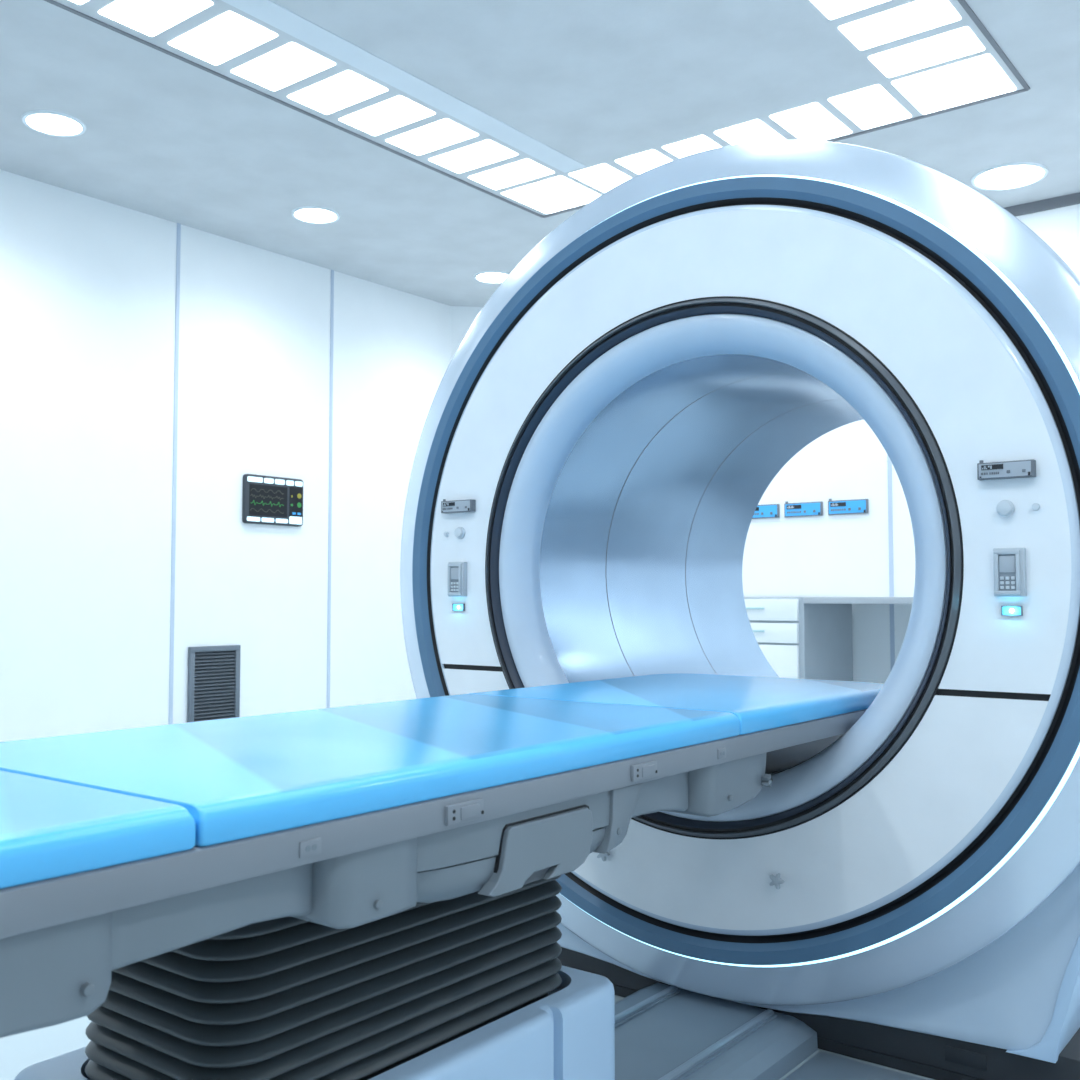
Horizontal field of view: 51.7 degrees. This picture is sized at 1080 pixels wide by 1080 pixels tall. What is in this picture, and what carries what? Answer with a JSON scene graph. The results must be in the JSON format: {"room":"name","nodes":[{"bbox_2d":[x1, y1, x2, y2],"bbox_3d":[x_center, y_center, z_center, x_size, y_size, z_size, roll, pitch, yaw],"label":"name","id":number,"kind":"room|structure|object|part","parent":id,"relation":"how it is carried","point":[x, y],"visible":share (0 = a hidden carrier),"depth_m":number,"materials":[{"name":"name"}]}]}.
{"room":"radiology room","nodes":[
{"label":"radiology room","id":0,"kind":"room"},
{"bbox_2d":[0,170,449,741],"bbox_3d":[-2.675,-0.258,4.495,0.112,2.762,7.530,-2,-4,38],"label":"wall","id":1,"kind":"structure","parent":0,"point":[88,284],"depth_m":5.56,"materials":[{"name":"paint"}]},
{"bbox_2d":[169,223,180,723],"bbox_3d":[-1.809,-0.206,5.512,0.004,2.762,0.020,-2,-4,38],"label":"trim","id":2,"kind":"structure","parent":1,"relation":"attached to","point":[178,224],"depth_m":5.51,"materials":[{"name":"grey metal"}]},
{"bbox_2d":[187,645,240,721],"bbox_3d":[-1.652,0.749,5.651,0.022,0.422,0.301,-2,-4,38],"label":"air vent","id":3,"kind":"object","parent":1,"relation":"in","point":[213,693],"visible":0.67,"depth_m":5.65,"materials":[{"name":"grey metal"}]},
{"bbox_2d":[242,474,302,526],"bbox_3d":[-1.429,-0.210,5.981,0.027,0.260,0.392,-2,-4,38],"label":"wall monitor","id":4,"kind":"object","parent":1,"relation":"attached to","point":[267,500],"visible":1,"depth_m":5.96,"materials":[{"name":"black plastic"}]},
{"bbox_2d":[327,270,333,707],"bbox_3d":[-1.188,-0.166,6.308,0.004,2.762,0.020,-2,-4,38],"label":"trim","id":5,"kind":"structure","parent":1,"relation":"attached to","point":[332,271],"depth_m":6.31,"materials":[{"name":"grey metal"}]},
{"bbox_2d":[450,306,482,360],"bbox_3d":[-0.360,-0.125,7.123,0.309,2.762,0.309,-2,-4,38],"label":"wall","id":6,"kind":"structure","parent":0,"point":[462,318],"depth_m":7.17,"materials":[{"name":"paint"}]},
{"bbox_2d":[0,995,934,1079],"bbox_3d":[-0.141,1.075,2.382,6.622,0.112,7.642,-2,-4,38],"label":"floor","id":7,"kind":"structure","parent":0,"point":[20,1051],"depth_m":2.22,"materials":[{"name":"tile"}]},
{"bbox_2d":[0,673,883,1079],"bbox_3d":[-0.143,0.631,1.709,0.633,0.705,2.344,-2,-4,38],"label":"table","id":8,"kind":"object","parent":7,"relation":"on","point":[363,891],"visible":0.98,"depth_m":1.33,"materials":[{"name":"blue plastic"}]},
{"bbox_3d":[-0.523,0.363,1.236,0.588,0.066,0.270,-2,-4,38],"label":"skirt panel","id":9,"kind":"part","parent":8,"relation":"part of","materials":[{"name":"plastic"}]},
{"bbox_3d":[-0.229,0.306,1.110,0.003,0.016,0.027,-2,-4,38],"label":"plate","id":10,"kind":"part","parent":8,"relation":"part of","materials":[{"name":"grey plastic"}]},
{"bbox_3d":[-0.144,0.336,1.724,0.621,0.039,2.338,-2,-4,38],"label":"frame","id":11,"kind":"part","parent":8,"relation":"part of","materials":[{"name":"grey plastic"}]},
{"bbox_3d":[-0.042,0.398,1.853,0.580,0.073,0.248,-2,-4,38],"label":"skirt panel","id":12,"kind":"part","parent":8,"relation":"part of","materials":[{"name":"plastic"}]},
{"bbox_3d":[0.289,0.340,1.775,0.003,0.016,0.026,-2,-4,38],"label":"plate","id":13,"kind":"part","parent":8,"relation":"part of","materials":[{"name":"grey plastic"}]},
{"bbox_3d":[0.385,0.411,1.905,0.021,0.021,0.020,-2,-4,38],"label":"star knob","id":14,"kind":"part","parent":8,"relation":"part of","materials":[{"name":"plastic"}]},
{"bbox_2d":[615,983,817,1079],"bbox_3d":[0.186,0.971,2.078,0.415,0.064,0.654,-2,-4,38],"label":"platform","id":15,"kind":"object","parent":7,"relation":"on","point":[663,1031],"visible":0.76,"depth_m":2.14,"materials":[{"name":"grey plastic"}]},
{"bbox_3d":[0.093,0.947,2.137,0.016,0.010,0.632,-2,-4,38],"label":"guide rail","id":16,"kind":"part","parent":15,"relation":"part of","materials":[{"name":"metal"}]},
{"bbox_3d":[0.093,0.951,2.137,0.030,0.004,0.632,-2,-4,38],"label":"rail","id":17,"kind":"part","parent":15,"relation":"part of","materials":[{"name":"grey plastic"}]},
{"bbox_3d":[0.270,0.940,2.000,0.016,0.010,0.632,-2,-4,38],"label":"guide rail","id":18,"kind":"part","parent":15,"relation":"part of","materials":[{"name":"metal"}]},
{"bbox_3d":[0.270,0.944,1.999,0.030,0.004,0.632,-2,-4,38],"label":"rail","id":19,"kind":"part","parent":15,"relation":"part of","materials":[{"name":"grey plastic"}]},
{"bbox_2d":[400,140,1079,1079],"bbox_3d":[0.645,0.109,2.751,1.785,1.854,1.124,-2,-4,38],"label":"scanner","id":20,"kind":"object","parent":7,"relation":"on","point":[598,451],"visible":0.91,"depth_m":2.19,"materials":[{"name":"white plastic"}]},
{"bbox_3d":[-0.207,0.096,2.706,0.042,0.076,0.005,-2,-4,38],"label":"raised frame","id":21,"kind":"part","parent":20,"relation":"part of","materials":[{"name":"plastic"}]},
{"bbox_3d":[-0.198,0.164,2.712,0.037,0.018,0.008,-2,-4,38],"label":"indicator frame","id":22,"kind":"part","parent":20,"relation":"part of","materials":[{"name":"plastic"}]},
{"bbox_2d":[454,604,462,609],"bbox_3d":[-0.197,0.164,2.713,0.033,0.014,0.004,-2,-4,38],"label":"indicator light","id":23,"kind":"object","parent":20,"relation":"on","point":[456,606],"depth_m":2.71,"materials":[{"name":"teal plastic"}]},
{"bbox_3d":[0.140,0.680,2.416,0.029,0.030,0.017,-2,-4,38],"label":"star knob","id":24,"kind":"part","parent":20,"relation":"part of","materials":[{"name":"plastic"}]},
{"bbox_3d":[0.462,0.662,2.165,0.029,0.030,0.017,-2,-4,38],"label":"star knob","id":25,"kind":"part","parent":20,"relation":"part of","materials":[{"name":"plastic"}]},
{"bbox_3d":[0.780,0.945,2.037,0.075,0.027,0.014,-2,-4,38],"label":"access panel","id":26,"kind":"part","parent":20,"relation":"part of","materials":[{"name":"black plastic"}]},
{"bbox_3d":[0.805,0.056,1.919,0.042,0.076,0.005,-2,-4,38],"label":"raised frame","id":27,"kind":"part","parent":20,"relation":"part of","materials":[{"name":"plastic"}]},
{"bbox_3d":[0.815,0.122,1.924,0.034,0.017,0.008,-2,-4,38],"label":"indicator frame","id":28,"kind":"part","parent":20,"relation":"part of","materials":[{"name":"plastic"}]},
{"bbox_2d":[1003,607,1020,614],"bbox_3d":[0.816,0.122,1.925,0.030,0.014,0.004,-2,-4,38],"label":"indicator light","id":29,"kind":"object","parent":20,"relation":"on","point":[1006,610],"depth_m":1.92,"materials":[{"name":"teal plastic"}]},
{"bbox_3d":[0.969,0.720,2.015,0.190,0.381,0.225,-2,-4,38],"label":"trim","id":30,"kind":"part","parent":20,"relation":"part of","materials":[{"name":"white plastic"}]},
{"bbox_2d":[744,597,852,680],"bbox_3d":[1.034,0.743,5.783,0.979,0.893,0.609,-2,-4,38],"label":"base cabinet","id":31,"kind":"object","parent":7,"relation":"on","point":[800,640],"visible":0.16,"depth_m":5.38,"materials":[{"name":"white wood"}]},
{"bbox_3d":[1.035,0.332,5.424,0.120,0.009,0.011,-2,-4,38],"label":"handle","id":32,"kind":"part","parent":31,"relation":"part of","materials":[{"name":"metal"}]},
{"bbox_3d":[1.052,0.340,5.436,0.444,0.102,0.026,-2,-4,38],"label":"drawer","id":33,"kind":"part","parent":31,"relation":"part of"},
{"bbox_3d":[1.052,0.450,5.430,0.444,0.094,0.026,-2,-4,38],"label":"drawer","id":34,"kind":"part","parent":31,"relation":"part of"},
{"bbox_3d":[1.052,0.636,5.421,0.444,0.256,0.026,-2,-4,38],"label":"drawer","id":35,"kind":"part","parent":31,"relation":"part of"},
{"bbox_2d":[783,1051,927,1079],"bbox_3d":[0.495,0.980,1.705,0.506,0.008,0.825,-2,-4,38],"label":"floor plate","id":36,"kind":"object","parent":7,"relation":"on","point":[823,1065],"visible":1,"depth_m":2.09,"materials":[{"name":"grey plastic"}]},
{"bbox_3d":[2.802,0.689,4.408,0.585,0.862,0.607,-2,-4,38],"label":"base cabinet","id":37,"kind":"object","parent":7,"relation":"on","visible":0},
{"bbox_2d":[804,597,912,603],"bbox_3d":[2.834,0.242,4.425,3.557,0.031,0.596,-2,-4,38],"label":"countertop","id":38,"kind":"structure","parent":37,"relation":"on","point":[807,600],"depth_m":5.12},
{"bbox_2d":[0,0,1079,306],"bbox_3d":[-0.141,-1.796,2.526,6.622,0.112,7.642,-2,-4,38],"label":"ceiling","id":39,"kind":"structure","parent":0,"point":[595,82],"depth_m":4.24,"materials":[{"name":"paint"}]},
{"bbox_2d":[22,110,85,136],"bbox_3d":[-1.917,-1.641,4.398,0.236,0.008,0.236,-2,-4,38],"label":"recessed light","id":40,"kind":"object","parent":39,"relation":"in","point":[53,123],"visible":1,"depth_m":4.39,"materials":[{"name":"white plastic"}]},
{"bbox_2d":[69,0,88,4],"bbox_3d":[-1.376,-1.698,3.334,0.343,0.002,0.198,-2,-4,38],"label":"light panel","id":41,"kind":"object","parent":39,"relation":"attached to","point":[80,2],"visible":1,"depth_m":3.49,"materials":[{"name":"white plastic"}]},
{"bbox_2d":[98,0,212,36],"bbox_3d":[-1.220,-1.688,3.534,0.343,0.002,0.198,-2,-4,38],"label":"light panel","id":42,"kind":"object","parent":39,"relation":"attached to","point":[148,17],"visible":1,"depth_m":3.56,"materials":[{"name":"white plastic"}]},
{"bbox_2d":[168,11,277,64],"bbox_3d":[-1.064,-1.677,3.734,0.343,0.002,0.198,-2,-4,38],"label":"light panel","id":43,"kind":"object","parent":39,"relation":"attached to","point":[228,35],"visible":1,"depth_m":3.73,"materials":[{"name":"white plastic"}]},
{"bbox_2d":[231,42,335,90],"bbox_3d":[-0.908,-1.667,3.934,0.343,0.002,0.198,-2,-4,38],"label":"light panel","id":44,"kind":"object","parent":39,"relation":"attached to","point":[288,64],"visible":1,"depth_m":3.93,"materials":[{"name":"white plastic"}]},
{"bbox_2d":[44,0,543,217],"bbox_3d":[-0.815,-1.642,4.415,0.016,0.004,2.708,-2,-4,38],"label":"trim","id":45,"kind":"structure","parent":39,"relation":"attached to","point":[53,2],"depth_m":4.15,"materials":[{"name":"grey metal"}]},
{"bbox_2d":[291,206,339,223],"bbox_3d":[-1.097,-1.588,5.450,0.236,0.008,0.236,-2,-4,38],"label":"recessed light","id":46,"kind":"object","parent":39,"relation":"in","point":[309,214],"visible":1,"depth_m":5.44,"materials":[{"name":"white plastic"}]},
{"bbox_2d":[287,70,387,113],"bbox_3d":[-0.752,-1.657,4.134,0.343,0.002,0.198,-2,-4,38],"label":"light panel","id":47,"kind":"object","parent":39,"relation":"attached to","point":[347,88],"visible":1,"depth_m":4.12,"materials":[{"name":"white plastic"}]},
{"bbox_2d":[339,96,434,135],"bbox_3d":[-0.596,-1.647,4.334,0.343,0.002,0.198,-2,-4,38],"label":"light panel","id":48,"kind":"object","parent":39,"relation":"attached to","point":[398,111],"visible":1,"depth_m":4.33,"materials":[{"name":"white plastic"}]},
{"bbox_2d":[221,0,585,172],"bbox_3d":[-0.542,-1.665,3.975,0.116,0.003,2.272,-2,-4,38],"label":"trim","id":49,"kind":"structure","parent":39,"relation":"attached to","point":[269,12],"depth_m":4.00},
{"bbox_2d":[386,119,478,154],"bbox_3d":[-0.440,-1.637,4.534,0.343,0.002,0.198,-2,-4,38],"label":"light panel","id":50,"kind":"object","parent":39,"relation":"attached to","point":[442,133],"visible":1,"depth_m":4.53,"materials":[{"name":"white plastic"}]},
{"bbox_2d":[429,140,517,172],"bbox_3d":[-0.284,-1.627,4.734,0.343,0.002,0.198,-2,-4,38],"label":"light panel","id":51,"kind":"object","parent":39,"relation":"attached to","point":[485,152],"visible":1,"depth_m":4.72,"materials":[{"name":"white plastic"}]},
{"bbox_2d":[474,271,508,282],"bbox_3d":[-0.270,-1.535,6.511,0.236,0.008,0.236,-2,-4,38],"label":"recessed light","id":52,"kind":"object","parent":39,"relation":"in","point":[486,276],"visible":0.77,"depth_m":6.49,"materials":[{"name":"white plastic"}]},
{"bbox_2d":[468,159,553,189],"bbox_3d":[-0.128,-1.617,4.934,0.343,0.002,0.198,-2,-4,38],"label":"light panel","id":53,"kind":"object","parent":39,"relation":"attached to","point":[524,170],"visible":1,"depth_m":4.93,"materials":[{"name":"white plastic"}]},
{"bbox_2d":[501,176,599,213],"bbox_3d":[0.063,-1.604,5.191,0.352,0.002,0.354,-2,-4,38],"label":"light panel","id":54,"kind":"object","parent":39,"relation":"attached to","point":[558,193],"visible":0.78,"depth_m":5.17,"materials":[{"name":"white plastic"}]},
{"bbox_2d":[569,164,630,192],"bbox_3d":[0.308,-1.613,5.003,0.198,0.002,0.349,-2,-4,38],"label":"light panel","id":55,"kind":"object","parent":39,"relation":"attached to","point":[603,177],"visible":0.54,"depth_m":4.95,"materials":[{"name":"white plastic"}]},
{"bbox_2d":[615,150,672,173],"bbox_3d":[0.502,-1.621,4.851,0.198,0.002,0.349,-2,-4,38],"label":"light panel","id":56,"kind":"object","parent":39,"relation":"attached to","point":[639,163],"visible":0.48,"depth_m":4.78,"materials":[{"name":"white plastic"}]},
{"bbox_2d":[662,135,720,157],"bbox_3d":[0.690,-1.628,4.706,0.198,0.002,0.349,-2,-4,38],"label":"light panel","id":57,"kind":"object","parent":39,"relation":"attached to","point":[701,143],"visible":0.46,"depth_m":4.62,"materials":[{"name":"white plastic"}]},
{"bbox_2d":[714,119,785,144],"bbox_3d":[0.882,-1.636,4.557,0.198,0.002,0.349,-2,-4,38],"label":"light panel","id":58,"kind":"object","parent":39,"relation":"attached to","point":[756,130],"visible":0.52,"depth_m":4.49,"materials":[{"name":"white plastic"}]},
{"bbox_2d":[544,89,1028,217],"bbox_3d":[0.906,-1.623,4.790,2.254,0.004,0.016,-2,-4,38],"label":"trim","id":59,"kind":"structure","parent":39,"relation":"attached to","point":[1021,90],"depth_m":4.35,"materials":[{"name":"grey metal"}]},
{"bbox_2d":[770,103,851,140],"bbox_3d":[1.074,-1.643,4.407,0.198,0.002,0.349,-2,-4,38],"label":"light panel","id":60,"kind":"object","parent":39,"relation":"attached to","point":[811,121],"visible":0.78,"depth_m":4.40,"materials":[{"name":"white plastic"}]},
{"bbox_2d":[810,0,888,19],"bbox_3d":[1.012,-1.693,3.426,0.339,0.002,0.197,-2,-4,38],"label":"light panel","id":61,"kind":"object","parent":39,"relation":"attached to","point":[832,9],"visible":1,"depth_m":3.52,"materials":[{"name":"white plastic"}]},
{"bbox_2d":[828,85,910,129],"bbox_3d":[1.264,-1.651,4.260,0.198,0.002,0.349,-2,-4,38],"label":"light panel","id":62,"kind":"object","parent":39,"relation":"attached to","point":[872,106],"visible":1,"depth_m":4.25,"materials":[{"name":"white plastic"}]},
{"bbox_2d":[838,0,960,49],"bbox_3d":[1.169,-1.683,3.628,0.339,0.002,0.197,-2,-4,38],"label":"light panel","id":63,"kind":"object","parent":39,"relation":"attached to","point":[918,16],"visible":1,"depth_m":3.62,"materials":[{"name":"white plastic"}]},
{"bbox_2d":[868,27,984,77],"bbox_3d":[1.327,-1.673,3.830,0.339,0.002,0.197,-2,-4,38],"label":"light panel","id":64,"kind":"object","parent":39,"relation":"attached to","point":[960,42],"visible":1,"depth_m":3.82,"materials":[{"name":"white plastic"}]},
{"bbox_2d":[891,54,1015,113],"bbox_3d":[1.514,-1.660,4.074,0.346,0.002,0.345,-2,-4,38],"label":"light panel","id":65,"kind":"object","parent":39,"relation":"attached to","point":[980,77],"visible":1,"depth_m":4.06,"materials":[{"name":"white plastic"}]},
{"bbox_2d":[957,0,1029,89],"bbox_3d":[0.963,-1.712,3.032,0.016,0.004,2.708,-2,-4,38],"label":"trim","id":66,"kind":"structure","parent":39,"relation":"attached to","point":[963,3],"depth_m":3.75,"materials":[{"name":"grey metal"}]},
{"bbox_2d":[971,162,1047,190],"bbox_3d":[2.085,-1.613,4.952,0.318,0.008,0.318,-2,-4,38],"label":"recessed light","id":67,"kind":"object","parent":39,"relation":"in","point":[1008,176],"visible":1,"depth_m":4.95,"materials":[{"name":"white plastic"}]},
{"bbox_2d":[742,204,1079,683],"bbox_3d":[2.172,-0.211,5.421,6.398,2.762,0.112,-2,-4,38],"label":"wall","id":68,"kind":"structure","parent":0,"point":[846,555],"depth_m":5.78,"materials":[{"name":"paint"}]},
{"bbox_2d":[752,504,779,518],"bbox_3d":[1.207,-0.160,6.091,0.217,0.086,0.017,-2,-4,38],"label":"instrument","id":69,"kind":"object","parent":68,"relation":"attached to","point":[768,510],"visible":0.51,"depth_m":6.06,"materials":[{"name":"blue plastic"}]},
{"bbox_2d":[784,501,822,516],"bbox_3d":[1.403,-0.168,5.939,0.217,0.086,0.017,-2,-4,38],"label":"instrument","id":70,"kind":"object","parent":68,"relation":"attached to","point":[803,509],"visible":1,"depth_m":5.93,"materials":[{"name":"blue plastic"}]},
{"bbox_2d":[828,499,868,514],"bbox_3d":[1.599,-0.176,5.786,0.217,0.086,0.017,-2,-4,38],"label":"instrument","id":71,"kind":"object","parent":68,"relation":"attached to","point":[856,506],"visible":1,"depth_m":5.78,"materials":[{"name":"blue plastic"}]},
{"bbox_2d":[887,454,894,669],"bbox_3d":[1.777,-0.199,5.654,0.021,2.762,0.004,-2,-4,38],"label":"trim","id":72,"kind":"structure","parent":68,"relation":"attached to","point":[889,463],"depth_m":5.64,"materials":[{"name":"grey metal"}]},
{"bbox_2d":[1004,192,1079,216],"bbox_3d":[3.177,-1.609,4.627,3.750,0.049,0.015,-2,-4,38],"label":"trim","id":73,"kind":"structure","parent":68,"relation":"attached to","point":[1071,199],"depth_m":5.24,"materials":[{"name":"grey metal"}]}
]}

